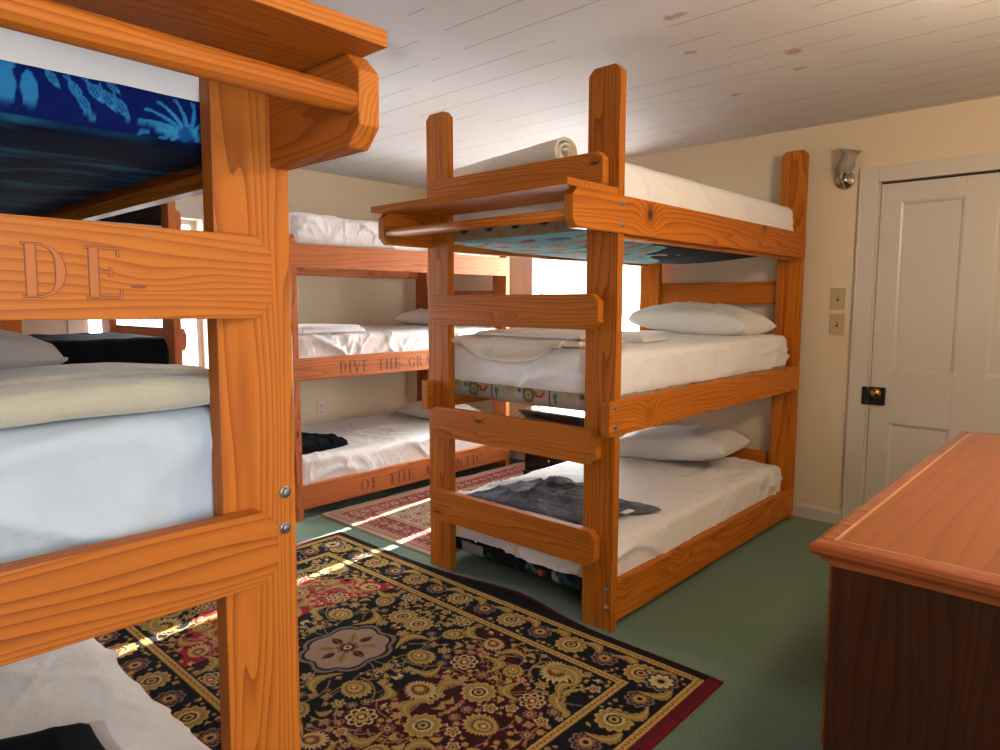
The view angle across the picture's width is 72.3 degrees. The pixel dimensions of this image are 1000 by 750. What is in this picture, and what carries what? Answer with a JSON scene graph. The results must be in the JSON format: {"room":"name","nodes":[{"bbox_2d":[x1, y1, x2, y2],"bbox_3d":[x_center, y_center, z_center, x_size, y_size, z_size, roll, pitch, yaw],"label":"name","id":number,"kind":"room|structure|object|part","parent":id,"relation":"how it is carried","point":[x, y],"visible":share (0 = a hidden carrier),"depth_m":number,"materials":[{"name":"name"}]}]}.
{"room":"hostel dormitory room","nodes":[
{"label":"hostel dormitory room","id":0,"kind":"room"},
{"bbox_2d":[22,168,426,424],"bbox_3d":[-2.361,-0.322,4.383,0.120,2.270,5.296,6,8,42],"label":"wall","id":1,"kind":"structure","parent":0,"point":[364,301],"depth_m":5.50,"materials":[{"name":"beige paint"}]},
{"bbox_2d":[67,202,208,368],"bbox_3d":[-2.286,-0.444,4.414,0.158,1.355,0.935,6,8,42],"label":"window","id":2,"kind":"structure","parent":1,"relation":"in","point":[186,210],"depth_m":4.56,"materials":[{"name":"white paint"}]},
{"bbox_3d":[-2.312,-0.150,4.469,0.028,0.709,0.731,6,8,42],"label":"sash","id":3,"kind":"part","parent":2,"relation":"part of","materials":[{"name":"white paint"}]},
{"bbox_3d":[-2.334,-0.744,4.426,0.028,0.561,0.731,6,8,42],"label":"sash","id":4,"kind":"part","parent":2,"relation":"part of","materials":[{"name":"white paint"}]},
{"bbox_2d":[317,401,325,416],"bbox_3d":[-1.405,0.268,5.392,0.010,0.115,0.074,6,8,42],"label":"outlet plate","id":5,"kind":"object","parent":1,"relation":"attached to","point":[321,406],"visible":1,"depth_m":5.39,"materials":[{"name":"white plastic"}]},
{"bbox_2d":[296,458,835,749],"bbox_3d":[-0.276,1.048,2.594,5.794,0.080,5.296,6,8,42],"label":"floor","id":6,"kind":"structure","parent":0,"point":[753,620],"depth_m":2.74,"materials":[{"name":"green carpet"}]},
{"bbox_2d":[101,201,186,364],"bbox_3d":[-2.638,-0.075,3.092,1.055,2.050,2.004,6,8,42],"label":"bunk bed","id":7,"kind":"object","parent":6,"relation":"on","point":[175,337],"visible":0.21,"depth_m":3.44,"materials":[{"name":"red wood"}]},
{"bbox_3d":[-2.331,-0.181,4.090,0.140,2.050,0.039,6,8,42],"label":"post","id":8,"kind":"part","parent":7,"relation":"part of","materials":[{"name":"red wood"}]},
{"bbox_2d":[94,221,161,226],"bbox_3d":[-2.637,-0.746,3.020,0.996,0.200,1.857,6,8,42],"label":"mattress","id":9,"kind":"object","parent":7,"relation":"on","point":[94,221],"visible":0.04,"depth_m":3.26,"materials":[{"name":"fabric"}]},
{"bbox_2d":[94,205,160,225],"bbox_3d":[-2.175,-0.811,3.296,0.742,0.171,0.755,6,8,42],"label":"blanket","id":10,"kind":"object","parent":9,"relation":"on","point":[150,215],"visible":0.03,"depth_m":3.27,"materials":[{"name":"black fabric"}]},
{"bbox_3d":[-1.971,-0.213,3.805,0.989,0.115,0.036,6,8,42],"label":"rail","id":11,"kind":"part","parent":7,"relation":"part of","materials":[{"name":"red wood"}]},
{"bbox_3d":[-1.663,-0.116,3.477,0.140,2.050,0.039,6,8,42],"label":"post","id":12,"kind":"part","parent":7,"relation":"part of","materials":[{"name":"red wood"}]},
{"bbox_3d":[-1.971,-0.803,3.742,0.989,0.120,0.036,6,8,42],"label":"rail","id":13,"kind":"part","parent":7,"relation":"part of","materials":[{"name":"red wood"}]},
{"bbox_3d":[-2.638,-0.019,3.097,0.995,0.238,1.859,6,8,42],"label":"mattress","id":14,"kind":"object","parent":7,"relation":"on","visible":0},
{"bbox_2d":[29,332,168,364],"bbox_3d":[-2.132,-0.125,3.452,0.794,0.152,0.575,6,8,42],"label":"blanket","id":15,"kind":"object","parent":14,"relation":"on","point":[79,348],"visible":0.76,"depth_m":3.27,"materials":[{"name":"black fabric"}]},
{"bbox_2d":[0,0,387,749],"bbox_3d":[-1.362,0.057,1.449,2.258,2.128,1.074,6,8,42],"label":"bunk bed","id":16,"kind":"object","parent":6,"relation":"on","point":[285,85],"visible":0.89,"depth_m":1.09,"materials":[{"name":"brown wood"}]},
{"bbox_3d":[-1.836,-0.050,2.513,0.039,2.128,0.140,6,8,42],"label":"post","id":17,"kind":"part","parent":16,"relation":"part of","materials":[{"name":"brown wood"}]},
{"bbox_2d":[0,27,201,215],"bbox_3d":[-1.456,-0.545,1.474,1.865,0.282,0.996,6,8,42],"label":"mattress","id":18,"kind":"object","parent":16,"relation":"on","point":[78,124],"visible":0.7,"depth_m":1.10,"materials":[{"name":"blue fabric"}]},
{"bbox_2d":[0,638,211,749],"bbox_3d":[-1.466,0.880,1.617,1.915,0.374,1.076,6,8,42],"label":"mattress","id":19,"kind":"object","parent":16,"relation":"on","point":[84,681],"visible":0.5,"depth_m":1.65,"materials":[{"name":"white fabric"}]},
{"bbox_2d":[0,721,122,749],"bbox_3d":[-1.023,0.777,1.253,0.682,0.059,0.590,6,8,42],"label":"folded blanket","id":20,"kind":"object","parent":19,"relation":"on","point":[95,735],"visible":1,"depth_m":1.40,"materials":[{"name":"black fabric"}]},
{"bbox_2d":[0,404,213,563],"bbox_3d":[-1.467,0.151,1.555,1.926,0.281,1.076,6,8,42],"label":"mattress","id":21,"kind":"object","parent":16,"relation":"on","point":[71,483],"visible":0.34,"depth_m":1.08,"materials":[{"name":"white fabric"}]},
{"bbox_2d":[0,330,67,369],"bbox_3d":[-1.255,-0.042,1.297,0.440,0.153,0.620,5,8,37],"label":"pillow","id":22,"kind":"object","parent":21,"relation":"on","point":[17,350],"visible":0.71,"depth_m":1.37,"materials":[{"name":"grey fabric"}]},
{"bbox_2d":[0,362,209,428],"bbox_3d":[-0.881,0.040,1.028,0.340,0.070,0.912,6,8,42],"label":"folded blanket","id":23,"kind":"object","parent":21,"relation":"on","point":[37,394],"visible":0.84,"depth_m":1.10,"materials":[{"name":"beige fabric"}]},
{"bbox_3d":[-0.724,-0.138,0.854,0.038,0.140,0.933,6,8,42],"label":"rail","id":24,"kind":"part","parent":16,"relation":"part of","materials":[{"name":"brown wood"}]},
{"bbox_3d":[-0.728,0.335,0.900,0.038,0.132,0.933,6,8,42],"label":"rail","id":25,"kind":"part","parent":16,"relation":"part of","materials":[{"name":"brown wood"}]},
{"bbox_3d":[-0.558,-0.382,0.677,0.040,0.040,1.001,6,8,42],"label":"hanging rod","id":26,"kind":"part","parent":16,"relation":"part of","materials":[{"name":"brown wood"}]},
{"bbox_3d":[-1.004,-0.496,1.775,2.194,0.139,0.038,6,8,42],"label":"rail","id":27,"kind":"part","parent":16,"relation":"part of","materials":[{"name":"brown wood"}]},
{"bbox_2d":[52,0,387,71],"bbox_3d":[-0.637,-0.475,0.726,0.292,0.025,1.069,6,8,42],"label":"shelf","id":28,"kind":"object","parent":16,"relation":"attached to","point":[296,35],"depth_m":0.95,"materials":[{"name":"brown wood"}]},
{"bbox_3d":[-0.447,0.085,1.237,0.039,2.128,0.140,6,8,42],"label":"post","id":29,"kind":"part","parent":16,"relation":"part of","materials":[{"name":"brown wood"}]},
{"bbox_2d":[289,234,508,521],"bbox_3d":[-0.940,-0.075,4.943,1.056,1.660,1.921,6,8,42],"label":"bunk bed","id":30,"kind":"object","parent":6,"relation":"on","point":[305,259],"visible":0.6,"depth_m":4.35,"materials":[{"name":"red wood"}]},
{"bbox_3d":[-1.218,0.027,3.977,0.140,1.660,0.039,6,8,42],"label":"post","id":31,"kind":"part","parent":30,"relation":"part of","materials":[{"name":"red wood"}]},
{"bbox_3d":[-1.328,-0.819,5.196,0.038,0.134,1.812,6,8,42],"label":"rail","id":32,"kind":"part","parent":30,"relation":"part of","materials":[{"name":"red wood"}]},
{"bbox_3d":[-0.580,-0.098,4.579,0.038,0.128,1.812,6,8,42],"label":"rail","id":33,"kind":"part","parent":30,"relation":"part of","materials":[{"name":"red wood"}]},
{"bbox_2d":[301,412,481,484],"bbox_3d":[-0.944,0.505,5.001,1.034,0.289,1.821,6,8,42],"label":"mattress","id":34,"kind":"object","parent":30,"relation":"on","point":[376,441],"visible":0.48,"depth_m":4.61,"materials":[{"name":"white fabric"}]},
{"bbox_2d":[301,432,347,454],"bbox_3d":[-1.259,0.413,4.399,0.519,0.069,0.398,6,8,42],"label":"garment","id":35,"kind":"object","parent":34,"relation":"on","point":[311,442],"visible":0.58,"depth_m":4.30,"materials":[{"name":"black fabric"}]},
{"bbox_2d":[396,401,480,418],"bbox_3d":[-0.486,0.272,5.432,0.600,0.128,0.380,6,8,42],"label":"pillow","id":36,"kind":"object","parent":34,"relation":"on","point":[415,408],"visible":0.34,"depth_m":5.37,"materials":[{"name":"white fabric"}]},
{"bbox_2d":[289,212,498,256],"bbox_3d":[-0.945,-0.942,4.858,1.031,0.203,1.810,6,8,42],"label":"mattress","id":37,"kind":"object","parent":30,"relation":"on","point":[307,228],"visible":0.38,"depth_m":4.09,"materials":[{"name":"white fabric"}]},
{"bbox_2d":[298,325,496,357],"bbox_3d":[-0.943,-0.222,4.923,1.069,0.259,1.803,6,8,42],"label":"mattress","id":38,"kind":"object","parent":30,"relation":"on","point":[376,338],"visible":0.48,"depth_m":4.36,"materials":[{"name":"white fabric"}]},
{"bbox_2d":[298,323,364,333],"bbox_3d":[-1.155,-0.298,4.296,0.428,0.050,0.460,6,8,42],"label":"folded blanket","id":39,"kind":"object","parent":38,"relation":"on","point":[302,328],"visible":0.78,"depth_m":4.15,"materials":[{"name":"white fabric"}]},
{"bbox_2d":[395,308,427,324],"bbox_3d":[-0.471,-0.458,5.341,0.620,0.136,0.380,6,8,42],"label":"pillow","id":40,"kind":"object","parent":38,"relation":"on","point":[419,316],"visible":0.25,"depth_m":5.29,"materials":[{"name":"white fabric"}]},
{"bbox_3d":[-0.580,-0.747,4.510,0.038,0.134,1.812,6,8,42],"label":"rail","id":41,"kind":"part","parent":30,"relation":"part of","materials":[{"name":"red wood"}]},
{"bbox_3d":[-0.568,0.654,4.676,0.038,0.143,1.769,6,8,42],"label":"rail","id":42,"kind":"part","parent":30,"relation":"part of","materials":[{"name":"red wood"}]},
{"bbox_3d":[-0.661,-0.177,5.911,0.140,1.660,0.039,6,8,42],"label":"post","id":43,"kind":"part","parent":30,"relation":"part of","materials":[{"name":"red wood"}]},
{"bbox_3d":[-0.301,-0.625,5.582,0.989,0.120,0.036,6,8,42],"label":"rail","id":44,"kind":"part","parent":30,"relation":"part of","materials":[{"name":"red wood"}]},
{"bbox_3d":[0.007,-0.112,5.298,0.140,1.660,0.039,6,8,42],"label":"post","id":45,"kind":"part","parent":30,"relation":"part of","materials":[{"name":"red wood"}]},
{"bbox_2d":[94,532,723,749],"bbox_3d":[-0.538,1.005,2.546,2.231,0.014,1.536,6,8,42],"label":"area rug","id":46,"kind":"object","parent":6,"relation":"on","point":[396,651],"visible":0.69,"depth_m":2.38,"materials":[{"name":"fabric"}]},
{"bbox_2d":[320,462,524,556],"bbox_3d":[-0.071,0.806,4.443,1.055,0.012,1.845,6,8,42],"label":"area rug","id":47,"kind":"object","parent":6,"relation":"on","point":[403,519],"visible":0.31,"depth_m":4.11,"materials":[{"name":"fabric"}]},
{"bbox_2d":[519,406,584,474],"bbox_3d":[0.484,0.498,4.922,0.583,0.505,0.433,6,8,42],"label":"nightstand","id":48,"kind":"object","parent":47,"relation":"on","point":[533,462],"visible":0.34,"depth_m":4.83,"materials":[{"name":"black paint"}]},
{"bbox_3d":[0.363,0.605,4.801,0.455,0.170,0.022,6,8,42],"label":"drawer","id":49,"kind":"part","parent":48,"relation":"part of","materials":[{"name":"black paint"}]},
{"bbox_2d":[371,63,808,632],"bbox_3d":[0.604,-0.158,3.506,1.082,2.128,2.271,6,8,42],"label":"bunk bed","id":50,"kind":"object","parent":6,"relation":"on","point":[591,185],"visible":0.82,"depth_m":2.88,"materials":[{"name":"orange wood"}]},
{"bbox_3d":[0.231,-0.723,3.785,0.038,0.137,2.210,6,8,42],"label":"rail","id":51,"kind":"part","parent":50,"relation":"part of","materials":[{"name":"orange wood"}]},
{"bbox_3d":[-0.276,-0.128,3.216,0.140,2.128,0.039,6,8,42],"label":"post","id":52,"kind":"part","parent":50,"relation":"part of","materials":[{"name":"orange wood"}]},
{"bbox_3d":[0.312,0.018,3.952,0.038,0.135,1.970,6,8,42],"label":"rail","id":53,"kind":"part","parent":50,"relation":"part of","materials":[{"name":"orange wood"}]},
{"bbox_3d":[-0.128,-0.582,2.655,1.001,0.038,0.038,6,8,42],"label":"hanging rod","id":54,"kind":"part","parent":50,"relation":"part of","materials":[{"name":"orange wood"}]},
{"bbox_2d":[371,176,617,217],"bbox_3d":[-0.067,-0.693,2.727,1.069,0.025,0.305,6,8,42],"label":"shelf","id":55,"kind":"object","parent":50,"relation":"attached to","point":[553,190],"depth_m":2.61,"materials":[{"name":"orange wood"}]},
{"bbox_3d":[0.032,0.245,2.917,0.933,0.137,0.038,6,8,42],"label":"rail","id":56,"kind":"part","parent":50,"relation":"part of","materials":[{"name":"orange wood"}]},
{"bbox_3d":[0.032,0.643,2.959,0.933,0.142,0.038,6,8,42],"label":"rail","id":57,"kind":"part","parent":50,"relation":"part of","materials":[{"name":"orange wood"}]},
{"bbox_3d":[0.032,-0.269,2.862,0.933,0.135,0.038,6,8,42],"label":"rail","id":58,"kind":"part","parent":50,"relation":"part of","materials":[{"name":"orange wood"}]},
{"bbox_3d":[0.032,-0.780,2.808,0.959,0.132,0.038,6,8,42],"label":"guard rail","id":59,"kind":"part","parent":50,"relation":"part of","materials":[{"name":"orange wood"}]},
{"bbox_3d":[0.393,-0.063,2.603,0.140,2.128,0.039,6,8,42],"label":"post","id":60,"kind":"part","parent":50,"relation":"part of","materials":[{"name":"orange wood"}]},
{"bbox_2d":[456,456,782,590],"bbox_3d":[0.694,0.675,3.677,1.034,0.302,1.887,6,8,42],"label":"mattress","id":61,"kind":"object","parent":50,"relation":"on","point":[692,497],"visible":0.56,"depth_m":3.30,"materials":[{"name":"white fabric"}]},
{"bbox_2d":[466,476,660,522],"bbox_3d":[0.298,0.567,3.186,0.612,0.046,0.733,-5,8,-38],"label":"crumpled cloth","id":62,"kind":"object","parent":61,"relation":"on","point":[559,496],"visible":0.81,"depth_m":3.17,"materials":[{"name":"grey fabric"}]},
{"bbox_2d":[620,425,750,460],"bbox_3d":[1.069,0.401,4.085,0.699,0.217,0.500,4,7,36],"label":"pillow","id":63,"kind":"object","parent":61,"relation":"on","point":[663,442],"visible":0.98,"depth_m":3.92,"materials":[{"name":"white fabric"}]},
{"bbox_2d":[454,330,789,411],"bbox_3d":[0.689,-0.067,3.610,1.054,0.289,1.878,6,8,42],"label":"mattress","id":64,"kind":"object","parent":50,"relation":"on","point":[556,379],"visible":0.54,"depth_m":2.99,"materials":[{"name":"white fabric"}]},
{"bbox_2d":[451,327,626,362],"bbox_3d":[0.175,-0.143,3.095,0.756,0.150,0.454,6,8,42],"label":"folded blanket","id":65,"kind":"object","parent":64,"relation":"on","point":[515,345],"visible":0.81,"depth_m":2.93,"materials":[{"name":"white fabric"}]},
{"bbox_2d":[622,331,667,342],"bbox_3d":[0.564,-0.194,3.339,0.512,0.039,0.353,6,8,42],"label":"folded towel","id":66,"kind":"object","parent":64,"relation":"on","point":[644,336],"visible":0.38,"depth_m":3.15,"materials":[{"name":"white fabric"}]},
{"bbox_2d":[626,301,776,335],"bbox_3d":[1.160,-0.327,3.951,0.699,0.198,0.480,5,8,41],"label":"pillow","id":67,"kind":"object","parent":64,"relation":"on","point":[689,317],"visible":0.88,"depth_m":3.79,"materials":[{"name":"white fabric"}]},
{"bbox_2d":[453,162,793,263],"bbox_3d":[0.690,-0.754,3.527,1.016,0.336,1.854,6,8,42],"label":"mattress","id":68,"kind":"object","parent":50,"relation":"on","point":[553,238],"visible":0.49,"depth_m":3.02,"materials":[{"name":"white fabric"}]},
{"bbox_2d":[453,137,577,176],"bbox_3d":[0.044,-0.933,3.038,0.635,0.140,0.150,6,8,42],"label":"rolled blanket","id":69,"kind":"object","parent":68,"relation":"on","point":[561,147],"visible":0.49,"depth_m":2.88,"materials":[{"name":"white fabric"}]},
{"bbox_3d":[1.006,-0.274,4.598,0.140,2.128,0.039,6,8,42],"label":"post","id":70,"kind":"part","parent":50,"relation":"part of","materials":[{"name":"orange wood"}]},
{"bbox_3d":[0.978,-0.651,3.099,0.038,0.137,2.210,6,8,42],"label":"rail","id":71,"kind":"part","parent":50,"relation":"part of","materials":[{"name":"orange wood"}]},
{"bbox_3d":[1.060,0.090,3.266,0.038,0.135,1.970,6,8,42],"label":"rail","id":72,"kind":"part","parent":50,"relation":"part of","materials":[{"name":"orange wood"}]},
{"bbox_3d":[1.071,0.816,3.360,0.038,0.154,1.852,6,8,42],"label":"rail","id":73,"kind":"part","parent":50,"relation":"part of","materials":[{"name":"orange wood"}]},
{"bbox_3d":[1.366,-0.513,4.290,0.989,0.133,0.036,6,8,42],"label":"rail","id":74,"kind":"part","parent":50,"relation":"part of","materials":[{"name":"orange wood"}]},
{"bbox_3d":[1.366,0.478,4.395,0.989,0.075,0.036,6,8,42],"label":"rail","id":75,"kind":"part","parent":50,"relation":"part of","materials":[{"name":"orange wood"}]},
{"bbox_3d":[1.675,-0.209,3.985,0.140,2.128,0.039,6,8,42],"label":"post","id":76,"kind":"part","parent":50,"relation":"part of","materials":[{"name":"orange wood"}]},
{"bbox_2d":[809,431,999,749],"bbox_3d":[1.378,0.687,1.826,0.580,0.800,1.628,6,8,42],"label":"dresser","id":77,"kind":"object","parent":6,"relation":"on","point":[913,632],"visible":1,"depth_m":1.33,"materials":[{"name":"brown wood"}]},
{"bbox_3d":[0.935,0.671,1.712,0.016,0.190,0.724,6,8,42],"label":"drawer","id":78,"kind":"part","parent":77,"relation":"part of","materials":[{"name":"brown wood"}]},
{"bbox_3d":[0.935,0.464,1.690,0.016,0.190,0.724,6,8,42],"label":"drawer","id":79,"kind":"part","parent":77,"relation":"part of","materials":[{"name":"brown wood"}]},
{"bbox_2d":[298,0,999,188],"bbox_3d":[-0.276,-1.289,2.347,5.794,0.080,5.296,6,8,42],"label":"ceiling","id":80,"kind":"structure","parent":0,"point":[510,75],"depth_m":2.88,"materials":[{"name":"white wood"}]},
{"bbox_2d":[454,96,999,510],"bbox_3d":[1.479,-0.320,4.362,5.554,2.270,0.120,6,8,42],"label":"wall","id":81,"kind":"structure","parent":0,"point":[750,166],"depth_m":3.96,"materials":[{"name":"beige paint"}]},
{"bbox_2d":[523,258,640,330],"bbox_3d":[0.657,-0.473,5.073,1.197,1.475,0.158,6,8,42],"label":"window","id":82,"kind":"structure","parent":81,"relation":"in","point":[557,276],"depth_m":5.15,"materials":[{"name":"white paint"}]},
{"bbox_3d":[0.713,-0.805,5.075,1.026,0.614,0.028,6,8,42],"label":"sash","id":83,"kind":"part","parent":82,"relation":"part of","materials":[{"name":"white paint"}]},
{"bbox_2d":[544,259,583,293],"bbox_3d":[0.483,-0.467,5.231,0.379,1.313,0.010,6,8,42],"label":"shade","id":84,"kind":"object","parent":82,"relation":"attached to","point":[560,277],"depth_m":5.20,"materials":[{"name":"white fabric"}]},
{"bbox_2d":[622,265,640,330],"bbox_3d":[0.832,-0.433,4.911,0.482,1.313,0.010,6,8,42],"label":"shade","id":85,"kind":"object","parent":82,"relation":"attached to","point":[631,274],"depth_m":4.82,"materials":[{"name":"white fabric"}]},
{"bbox_2d":[509,450,841,523],"bbox_3d":[0.681,0.699,5.117,3.508,0.084,0.016,6,8,42],"label":"baseboard","id":86,"kind":"structure","parent":81,"relation":"attached to","point":[823,514],"depth_m":4.04,"materials":[{"name":"white paint"}]},
{"bbox_2d":[829,314,844,334],"bbox_3d":[1.907,-0.286,3.875,0.078,0.121,0.017,6,8,42],"label":"switch plate","id":87,"kind":"object","parent":81,"relation":"attached to","point":[836,326],"visible":1,"depth_m":3.88,"materials":[{"name":"beige plastic"}]},
{"bbox_2d":[830,288,845,309],"bbox_3d":[1.906,-0.430,3.861,0.078,0.122,0.017,6,8,42],"label":"switch plate","id":88,"kind":"object","parent":81,"relation":"attached to","point":[837,301],"visible":1,"depth_m":3.86,"materials":[{"name":"beige plastic"}]},
{"bbox_2d":[835,148,862,189],"bbox_3d":[1.887,-1.130,3.719,0.158,0.220,0.142,6,8,42],"label":"wall sconce","id":89,"kind":"object","parent":81,"relation":"attached to","point":[845,179],"visible":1,"depth_m":3.71,"materials":[{"name":"white glass"}]},
{"bbox_3d":[1.884,-1.090,3.742,0.050,0.058,0.059,6,8,42],"label":"arm","id":90,"kind":"part","parent":89,"relation":"part of","materials":[{"name":"silver metal"}]},
{"bbox_3d":[1.892,-1.166,3.698,0.128,0.143,0.124,6,8,42],"label":"lamp shade","id":91,"kind":"part","parent":89,"relation":"part of","materials":[{"name":"white glass"}]},
{"bbox_2d":[841,152,999,519],"bbox_3d":[2.392,-0.092,3.477,1.108,2.002,0.192,6,8,42],"label":"door","id":92,"kind":"structure","parent":81,"relation":"in","point":[924,371],"depth_m":3.60,"materials":[{"name":"white paint"}]},
{"bbox_3d":[2.048,0.097,3.723,0.054,0.054,0.058,6,8,42],"label":"knob","id":93,"kind":"part","parent":92,"relation":"part of","materials":[{"name":"gold metal"}]},
{"bbox_3d":[2.239,0.480,3.678,0.283,0.422,0.033,6,8,42],"label":"panel","id":94,"kind":"part","parent":92,"relation":"part of","materials":[{"name":"white paint"}]},
{"bbox_3d":[2.239,-0.461,3.578,0.283,0.900,0.033,6,8,42],"label":"panel","id":95,"kind":"part","parent":92,"relation":"part of","materials":[{"name":"white paint"}]},
{"bbox_3d":[2.547,-0.432,3.296,0.283,0.900,0.033,6,8,42],"label":"panel","id":96,"kind":"part","parent":92,"relation":"part of","materials":[{"name":"white paint"}]}
]}

